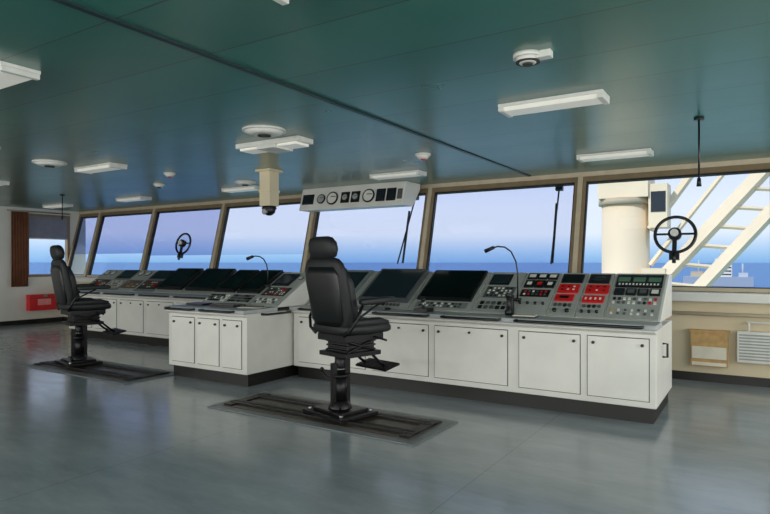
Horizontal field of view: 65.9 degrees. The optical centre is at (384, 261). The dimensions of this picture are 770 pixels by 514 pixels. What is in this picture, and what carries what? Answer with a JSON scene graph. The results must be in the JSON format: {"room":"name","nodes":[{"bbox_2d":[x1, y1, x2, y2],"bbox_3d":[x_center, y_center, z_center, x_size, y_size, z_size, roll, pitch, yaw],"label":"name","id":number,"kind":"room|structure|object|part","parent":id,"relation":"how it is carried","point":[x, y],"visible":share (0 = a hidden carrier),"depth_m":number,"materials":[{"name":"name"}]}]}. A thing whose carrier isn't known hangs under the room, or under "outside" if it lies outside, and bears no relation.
{"room":"control cabin","nodes":[
{"label":"control cabin","id":0,"kind":"room"},
{"bbox_2d":[0,206,85,321],"bbox_3d":[-10.504,0.090,9.705,0.120,2.620,11.630,0,0,32],"label":"wall","id":1,"kind":"structure","parent":0,"point":[12,299],"depth_m":13.36,"materials":[{"name":"white paint"}]},
{"bbox_2d":[0,317,63,325],"bbox_3d":[-10.591,1.350,9.435,0.020,0.100,11.080,0,0,32],"label":"baseboard","id":2,"kind":"structure","parent":1,"relation":"attached to","point":[54,319],"depth_m":13.48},
{"bbox_2d":[7,209,69,286],"bbox_3d":[-7.903,-0.302,13.604,0.038,1.705,1.400,0,0,32],"label":"curtain","id":3,"kind":"object","parent":1,"relation":"hanging from","point":[19,220],"visible":1,"depth_m":13.22,"materials":[{"name":"fabric"}]},
{"bbox_2d":[26,294,56,310],"bbox_3d":[-7.841,0.920,13.653,0.180,0.360,0.690,0,0,32],"label":"box","id":4,"kind":"object","parent":1,"relation":"attached to","point":[35,302],"visible":0.82,"depth_m":13.52,"materials":[{"name":"metal"}]},
{"bbox_2d":[28,213,69,276],"bbox_3d":[-7.861,-0.380,13.837,0.110,1.440,1.000,0,0,32],"label":"frame","id":5,"kind":"object","parent":1,"relation":"attached to","point":[41,226],"visible":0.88,"depth_m":13.84,"materials":[{"name":"grey metal"}]},
{"bbox_2d":[0,0,769,211],"bbox_3d":[-3.176,-1.225,5.090,17.400,0.190,11.830,0,0,32],"label":"ceiling","id":6,"kind":"structure","parent":0,"point":[105,91],"depth_m":4.22,"materials":[{"name":"teal paint"}]},
{"bbox_2d":[0,181,9,185],"bbox_3d":[-6.080,-1.191,9.111,0.780,0.058,0.240,0,0,32],"label":"ceiling light","id":7,"kind":"object","parent":6,"relation":"attached to","point":[2,183],"depth_m":8.95,"materials":[{"name":"white plastic"}]},
{"bbox_2d":[0,61,40,88],"bbox_3d":[-2.590,-1.191,3.900,0.780,0.058,0.240,0,0,32],"label":"ceiling light","id":8,"kind":"object","parent":6,"relation":"attached to","point":[11,74],"depth_m":3.73,"materials":[{"name":"white plastic"}]},
{"bbox_2d":[32,159,66,167],"bbox_3d":[-4.089,-1.189,7.243,0.380,0.062,0.380,0,0,32],"label":"ceiling vent","id":9,"kind":"object","parent":6,"relation":"attached to","point":[42,162],"depth_m":7.14,"materials":[{"name":"white plastic"}]},
{"bbox_2d":[42,203,73,208],"bbox_3d":[-6.974,-1.191,12.664,0.780,0.058,0.240,0,0,32],"label":"ceiling light","id":10,"kind":"object","parent":6,"relation":"attached to","point":[52,206],"depth_m":12.54,"materials":[{"name":"white plastic"}]},
{"bbox_2d":[60,195,64,219],"bbox_3d":[-5.857,-0.995,10.779,0.080,0.450,0.080,0,0,32],"label":"rod","id":11,"kind":"object","parent":6,"relation":"hanging from","point":[60,195],"visible":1,"depth_m":10.77,"materials":[{"name":"black metal"}]},
{"bbox_2d":[74,162,127,173],"bbox_3d":[-3.626,-1.191,7.566,0.780,0.058,0.240,0,0,32],"label":"ceiling light","id":12,"kind":"object","parent":6,"relation":"attached to","point":[103,167],"depth_m":7.47,"materials":[{"name":"white plastic"}]},
{"bbox_2d":[115,196,151,201],"bbox_3d":[-4.774,-1.191,11.279,0.780,0.058,0.240,0,0,32],"label":"ceiling light","id":13,"kind":"object","parent":6,"relation":"attached to","point":[137,198],"depth_m":11.17,"materials":[{"name":"white plastic"}]},
{"bbox_2d":[153,183,164,187],"bbox_3d":[-3.532,-1.189,9.291,0.180,0.062,0.180,0,0,32],"label":"detector","id":14,"kind":"object","parent":6,"relation":"attached to","point":[158,185],"visible":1,"depth_m":9.23,"materials":[{"name":"white plastic"}]},
{"bbox_2d":[163,172,175,177],"bbox_3d":[-2.953,-1.189,8.147,0.160,0.062,0.160,0,0,32],"label":"detector","id":15,"kind":"object","parent":6,"relation":"attached to","point":[167,174],"visible":1,"depth_m":8.10,"materials":[{"name":"white plastic"}]},
{"bbox_2d":[221,185,259,192],"bbox_3d":[-2.320,-1.191,9.733,0.780,0.058,0.240,0,0,32],"label":"ceiling light","id":16,"kind":"object","parent":6,"relation":"attached to","point":[254,187],"depth_m":9.68,"materials":[{"name":"white plastic"}]},
{"bbox_2d":[234,180,255,185],"bbox_3d":[-2.121,-1.189,9.017,0.320,0.062,0.320,0,0,32],"label":"ceiling vent","id":17,"kind":"object","parent":6,"relation":"attached to","point":[241,182],"depth_m":8.92,"materials":[{"name":"white plastic"}]},
{"bbox_2d":[242,125,285,137],"bbox_3d":[-1.113,-1.189,5.476,0.400,0.062,0.400,0,0,32],"label":"ceiling vent","id":18,"kind":"object","parent":6,"relation":"attached to","point":[264,131],"depth_m":5.37,"materials":[{"name":"white plastic"}]},
{"bbox_2d":[255,168,282,215],"bbox_3d":[-1.537,-0.917,7.881,0.260,0.606,0.260,0,0,32],"label":"compass periscope","id":19,"kind":"object","parent":6,"relation":"hanging from","point":[269,191],"visible":1,"depth_m":7.81,"materials":[{"name":"beige plastic"}]},
{"bbox_2d":[236,135,312,153],"bbox_3d":[-1.131,-1.175,6.030,0.840,0.090,0.280,0,0,32],"label":"ceiling light","id":20,"kind":"object","parent":6,"relation":"attached to","point":[284,144],"depth_m":5.91,"materials":[{"name":"white plastic"}]},
{"bbox_2d":[273,0,288,4],"bbox_3d":[-0.195,-1.191,2.392,0.780,0.058,0.240,0,0,32],"label":"ceiling light","id":21,"kind":"object","parent":6,"relation":"attached to","point":[283,2],"depth_m":2.66,"materials":[{"name":"white plastic"}]},
{"bbox_2d":[52,0,530,176],"bbox_3d":[-0.991,-1.214,3.578,0.040,0.012,11.400,0,0,32],"label":"trim","id":22,"kind":"structure","parent":6,"relation":"attached to","point":[68,3],"depth_m":3.69,"materials":[{"name":"black metal"}]},
{"bbox_2d":[299,181,419,211],"bbox_3d":[-0.442,-1.035,9.583,2.000,0.370,0.553,0,0,32],"label":"panel","id":23,"kind":"object","parent":6,"relation":"attached to","point":[398,193],"visible":1,"depth_m":9.28,"materials":[{"name":"white metal"}]},
{"bbox_2d":[369,170,426,179],"bbox_3d":[0.176,-1.191,8.161,0.780,0.058,0.240,0,0,32],"label":"ceiling light","id":24,"kind":"object","parent":6,"relation":"attached to","point":[413,173],"depth_m":8.08,"materials":[{"name":"white plastic"}]},
{"bbox_2d":[415,152,430,160],"bbox_3d":[0.428,-1.184,6.703,0.180,0.072,0.180,0,0,32],"label":"detector","id":25,"kind":"object","parent":6,"relation":"attached to","point":[422,156],"visible":1,"depth_m":6.65,"materials":[{"name":"white plastic"}]},
{"bbox_2d":[513,48,552,66],"bbox_3d":[0.862,-1.188,3.475,0.225,0.065,0.170,0,0,32],"label":"smoke detector","id":26,"kind":"object","parent":6,"relation":"attached to","point":[528,57],"visible":1,"depth_m":3.43,"materials":[{"name":"white plastic"}]},
{"bbox_2d":[498,89,609,117],"bbox_3d":[1.265,-1.191,4.486,0.780,0.058,0.240,0,0,32],"label":"ceiling light","id":27,"kind":"object","parent":6,"relation":"attached to","point":[599,96],"depth_m":4.41,"materials":[{"name":"white plastic"}]},
{"bbox_2d":[576,148,653,162],"bbox_3d":[2.571,-1.191,6.653,0.780,0.058,0.240,0,0,32],"label":"ceiling light","id":28,"kind":"object","parent":6,"relation":"attached to","point":[582,158],"depth_m":6.57,"materials":[{"name":"white plastic"}]},
{"bbox_2d":[694,117,703,186],"bbox_3d":[2.658,-0.930,5.027,0.080,0.580,0.080,0,0,32],"label":"rod","id":29,"kind":"object","parent":6,"relation":"hanging from","point":[698,119],"visible":1,"depth_m":5.02,"materials":[{"name":"black metal"}]},
{"bbox_2d":[0,321,769,513],"bbox_3d":[-3.189,1.450,5.069,17.400,0.100,11.780,0,0,32],"label":"floor","id":30,"kind":"structure","parent":0,"point":[70,444],"depth_m":4.39,"materials":[{"name":"plastic"}]},
{"bbox_2d":[21,360,173,384],"bbox_3d":[-3.719,1.383,7.719,2.280,0.035,0.800,0,0,32],"label":"platform","id":31,"kind":"object","parent":30,"relation":"on","point":[119,373],"visible":0.77,"depth_m":7.47,"materials":[{"name":"metal"}]},
{"bbox_2d":[50,245,126,366],"bbox_3d":[-4.068,0.570,8.126,0.886,1.590,0.736,0,0,-44],"label":"chair","id":32,"kind":"object","parent":31,"relation":"on","point":[81,312],"visible":1,"depth_m":7.90,"materials":[{"name":"black leather"}]},
{"bbox_3d":[-4.279,0.300,7.925,0.249,0.680,0.550,0,0,-44],"label":"backrest","id":33,"kind":"part","parent":32,"relation":"part of","materials":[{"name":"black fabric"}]},
{"bbox_3d":[-4.097,0.581,8.099,0.565,0.161,0.550,0,0,-44],"label":"seat","id":34,"kind":"part","parent":32,"relation":"part of","materials":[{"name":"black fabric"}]},
{"bbox_2d":[69,268,236,346],"bbox_3d":[-3.710,0.755,10.341,4.930,1.290,1.153,0,0,32],"label":"control console","id":35,"kind":"object","parent":30,"relation":"on","point":[137,299],"visible":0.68,"depth_m":10.27,"materials":[{"name":"white metal"}]},
{"bbox_3d":[-3.667,1.330,10.410,4.840,0.140,0.910,0,0,32],"label":"kick plate","id":36,"kind":"part","parent":35,"relation":"part of","materials":[{"name":"metal"}]},
{"bbox_2d":[164,270,308,386],"bbox_3d":[-1.704,0.753,7.524,1.427,1.294,1.683,0,0,32],"label":"control console","id":37,"kind":"object","parent":30,"relation":"on","point":[211,339],"visible":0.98,"depth_m":7.04,"materials":[{"name":"white metal"}]},
{"bbox_3d":[-1.689,1.330,7.611,1.270,0.140,1.440,0,0,32],"label":"kick plate","id":38,"kind":"part","parent":37,"relation":"part of","materials":[{"name":"metal"}]},
{"bbox_2d":[237,305,263,307],"bbox_3d":[-1.557,0.522,6.948,0.300,0.020,0.200,0,0,18],"label":"chart paper","id":39,"kind":"object","parent":37,"relation":"on","point":[241,306],"visible":1,"depth_m":6.90,"materials":[{"name":"white paper"}]},
{"bbox_2d":[246,255,270,286],"bbox_3d":[-1.630,0.116,7.644,0.406,0.408,0.080,0,0,32],"label":"gooseneck microphone","id":40,"kind":"object","parent":37,"relation":"attached to","point":[252,256],"visible":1,"depth_m":7.58,"materials":[{"name":"black plastic"}]},
{"bbox_2d":[207,391,457,445],"bbox_3d":[-0.538,1.383,5.450,2.280,0.035,0.790,0,0,32],"label":"rails","id":41,"kind":"object","parent":30,"relation":"on","point":[390,426],"visible":0.97,"depth_m":5.21,"materials":[{"name":"metal"}]},
{"bbox_2d":[303,236,399,422],"bbox_3d":[-0.300,0.570,5.462,0.816,1.590,0.736,0,0,-44],"label":"chair","id":42,"kind":"object","parent":41,"relation":"on","point":[334,312],"visible":1,"depth_m":5.24,"materials":[{"name":"black leather"}]},
{"bbox_3d":[-0.485,0.300,5.285,0.249,0.680,0.550,0,0,-44],"label":"backrest","id":43,"kind":"part","parent":42,"relation":"part of","materials":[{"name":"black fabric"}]},
{"bbox_3d":[-0.303,0.581,5.459,0.565,0.161,0.550,0,0,-44],"label":"seat","id":44,"kind":"part","parent":42,"relation":"part of","materials":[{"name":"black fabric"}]},
{"bbox_2d":[289,269,671,423],"bbox_3d":[0.858,0.742,6.519,4.114,1.317,1.213,0,0,32],"label":"control console","id":45,"kind":"object","parent":30,"relation":"on","point":[597,344],"visible":0.94,"depth_m":5.86,"materials":[{"name":"white metal"}]},
{"bbox_2d":[357,305,390,309],"bbox_3d":[-0.153,0.518,6.738,0.440,0.029,0.120,0,0,32],"label":"keyboard","id":46,"kind":"object","parent":45,"relation":"on","point":[358,306],"visible":0.74,"depth_m":6.65,"materials":[{"name":"black plastic"}]},
{"bbox_2d":[413,297,433,311],"bbox_3d":[0.414,0.454,6.381,0.160,0.158,0.160,0,0,32],"label":"controller","id":47,"kind":"object","parent":45,"relation":"on","point":[423,308],"visible":1,"depth_m":6.34,"materials":[{"name":"black plastic"}]},
{"bbox_3d":[0.887,1.330,6.597,3.990,0.140,0.970,0,0,32],"label":"kick plate","id":48,"kind":"part","parent":45,"relation":"part of","materials":[{"name":"metal"}]},
{"bbox_2d":[484,246,521,300],"bbox_3d":[1.238,0.116,6.252,0.408,0.578,0.080,0,0,32],"label":"gooseneck microphone","id":49,"kind":"object","parent":45,"relation":"on","point":[492,247],"visible":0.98,"depth_m":6.18,"materials":[{"name":"black plastic"}]},
{"bbox_2d":[505,293,513,314],"bbox_3d":[1.244,0.422,5.953,0.070,0.220,0.100,0,0,32],"label":"telephone handset","id":50,"kind":"object","parent":45,"relation":"on","point":[509,310],"visible":1,"depth_m":5.94,"materials":[{"name":"black plastic"}]},
{"bbox_2d":[512,314,537,317],"bbox_3d":[1.359,0.523,5.762,0.220,0.020,0.160,0,0,26],"label":"logbook","id":51,"kind":"object","parent":45,"relation":"on","point":[514,315],"visible":1,"depth_m":5.70,"materials":[{"name":"white paper"}]},
{"bbox_2d":[64,158,769,377],"bbox_3d":[-0.218,0.090,9.787,17.200,2.620,0.530,0,0,32],"label":"wall","id":52,"kind":"structure","parent":0,"point":[681,337],"depth_m":7.06,"materials":[{"name":"beige paint"}]},
{"bbox_2d":[67,212,100,276],"bbox_3d":[-7.113,-0.396,14.057,0.880,1.532,0.506,0,0,32],"label":"frame","id":53,"kind":"object","parent":52,"relation":"attached to","point":[92,215],"visible":0.69,"depth_m":14.18,"materials":[{"name":"beige metal"}]},
{"bbox_2d":[86,208,155,276],"bbox_3d":[-5.895,-0.396,13.290,2.000,1.532,0.506,0,0,32],"label":"frame","id":54,"kind":"object","parent":52,"relation":"attached to","point":[145,211],"visible":0.64,"depth_m":13.59,"materials":[{"name":"beige metal"}]},
{"bbox_2d":[142,203,224,269],"bbox_3d":[-4.139,-0.396,12.184,2.150,1.532,0.506,0,0,32],"label":"frame","id":55,"kind":"object","parent":52,"relation":"attached to","point":[158,211],"visible":0.52,"depth_m":12.39,"materials":[{"name":"beige metal"}]},
{"bbox_2d":[213,198,313,271],"bbox_3d":[-2.256,-0.396,10.998,2.300,1.532,0.506,0,0,32],"label":"frame","id":56,"kind":"object","parent":52,"relation":"attached to","point":[292,201],"visible":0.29,"depth_m":11.38,"materials":[{"name":"beige metal"}]},
{"bbox_2d":[304,188,431,272],"bbox_3d":[-0.310,-0.396,9.773,2.300,1.532,0.506,0,0,32],"label":"frame","id":57,"kind":"object","parent":52,"relation":"attached to","point":[427,192],"visible":0.27,"depth_m":9.23,"materials":[{"name":"beige metal"}]},
{"bbox_2d":[397,196,418,263],"bbox_3d":[0.362,-0.517,9.453,0.242,1.096,0.332,0,0,32],"label":"windshield wiper","id":58,"kind":"object","parent":52,"relation":"attached to","point":[404,242],"visible":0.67,"depth_m":9.42,"materials":[{"name":"black plastic"}]},
{"bbox_2d":[64,317,769,387],"bbox_3d":[-0.365,1.350,9.554,17.200,0.100,0.020,0,0,32],"label":"baseboard","id":59,"kind":"structure","parent":52,"relation":"attached to","point":[676,374],"depth_m":6.86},
{"bbox_2d":[75,277,769,303],"bbox_3d":[-0.402,0.405,9.495,17.200,0.110,0.160,0,0,32],"label":"trim","id":60,"kind":"structure","parent":52,"relation":"attached to","point":[724,297],"depth_m":6.77,"materials":[{"name":"white metal"}]},
{"bbox_2d":[423,176,582,272],"bbox_3d":[1.636,-0.396,8.547,2.300,1.532,0.506,0,0,32],"label":"frame","id":61,"kind":"object","parent":52,"relation":"attached to","point":[577,182],"visible":0.56,"depth_m":8.44,"materials":[{"name":"beige metal"}]},
{"bbox_2d":[550,186,563,263],"bbox_3d":[2.368,-0.517,8.190,0.102,1.096,0.332,0,0,32],"label":"windshield wiper","id":62,"kind":"object","parent":52,"relation":"attached to","point":[557,188],"visible":1,"depth_m":8.18,"materials":[{"name":"black plastic"}]},
{"bbox_2d":[577,163,769,292],"bbox_3d":[3.561,-0.396,7.335,2.250,1.532,0.506,0,0,32],"label":"frame","id":63,"kind":"object","parent":52,"relation":"attached to","point":[762,167],"visible":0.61,"depth_m":7.44,"materials":[{"name":"beige metal"}]},
{"bbox_2d":[688,329,729,367],"bbox_3d":[3.764,1.000,6.897,0.420,0.420,0.115,0,0,32],"label":"file box","id":64,"kind":"object","parent":52,"relation":"attached to","point":[709,348],"visible":1,"depth_m":6.85,"materials":[{"name":"brown wood"}]},
{"bbox_2d":[672,311,769,317],"bbox_3d":[4.431,0.600,6.473,5.600,0.070,0.122,0,0,32],"label":"wall handrail","id":65,"kind":"object","parent":52,"relation":"attached to","point":[673,312],"visible":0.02,"depth_m":6.78,"materials":[{"name":"beige metal"}]},
{"bbox_2d":[737,321,769,364],"bbox_3d":[4.238,0.899,6.598,0.560,0.462,0.116,0,0,32],"label":"wall heater","id":66,"kind":"object","parent":52,"relation":"attached to","point":[752,346],"visible":1,"depth_m":6.62,"materials":[{"name":"metal"}]},
{"bbox_3d":[3.537,-0.383,7.352,2.100,1.390,0.356,0,0,32],"label":"pane","id":67,"kind":"object","parent":52,"relation":"attached to","visible":0},
{"bbox_2d":[653,215,697,262],"bbox_3d":[3.537,-0.279,7.250,0.490,0.589,0.234,0,0,32],"label":"steering wheel","id":68,"kind":"object","parent":67,"relation":"attached to","point":[674,233],"visible":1,"depth_m":7.21,"materials":[{"name":"black plastic"}]},
{"bbox_3d":[-4.163,-0.383,12.202,2.000,1.390,0.356,0,0,32],"label":"pane","id":69,"kind":"object","parent":52,"relation":"attached to","visible":0},
{"bbox_2d":[175,233,190,259],"bbox_3d":[-4.124,-0.318,12.086,0.460,0.560,0.227,0,0,32],"label":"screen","id":70,"kind":"object","parent":69,"relation":"attached to","point":[182,243],"visible":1,"depth_m":12.04,"materials":[{"name":"black metal"}]},
{"bbox_2d":[598,172,769,285],"bbox_3d":[20.926,4.900,38.229,13.273,33.000,5.835,0,0,32],"label":"deck crane","id":71,"kind":"object","parent":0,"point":[630,210],"visible":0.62,"depth_m":38.00,"materials":[{"name":"paint"}]},
{"label":"outside","id":72,"kind":"structure","parent":0,"visible":0},
{"bbox_2d":[29,262,769,287],"bbox_3d":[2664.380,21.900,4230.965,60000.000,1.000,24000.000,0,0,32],"label":"sea","id":73,"kind":"structure","parent":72,"point":[760,272],"depth_m":2824.96,"materials":[{"name":"liquid"}]},
{"bbox_2d":[683,249,753,286],"bbox_3d":[295.625,4.400,527.620,54.000,34.000,16.000,0,0,32],"label":"cargo ship","id":74,"kind":"object","parent":73,"relation":"on","point":[726,279],"visible":0.69,"depth_m":518.12}
]}

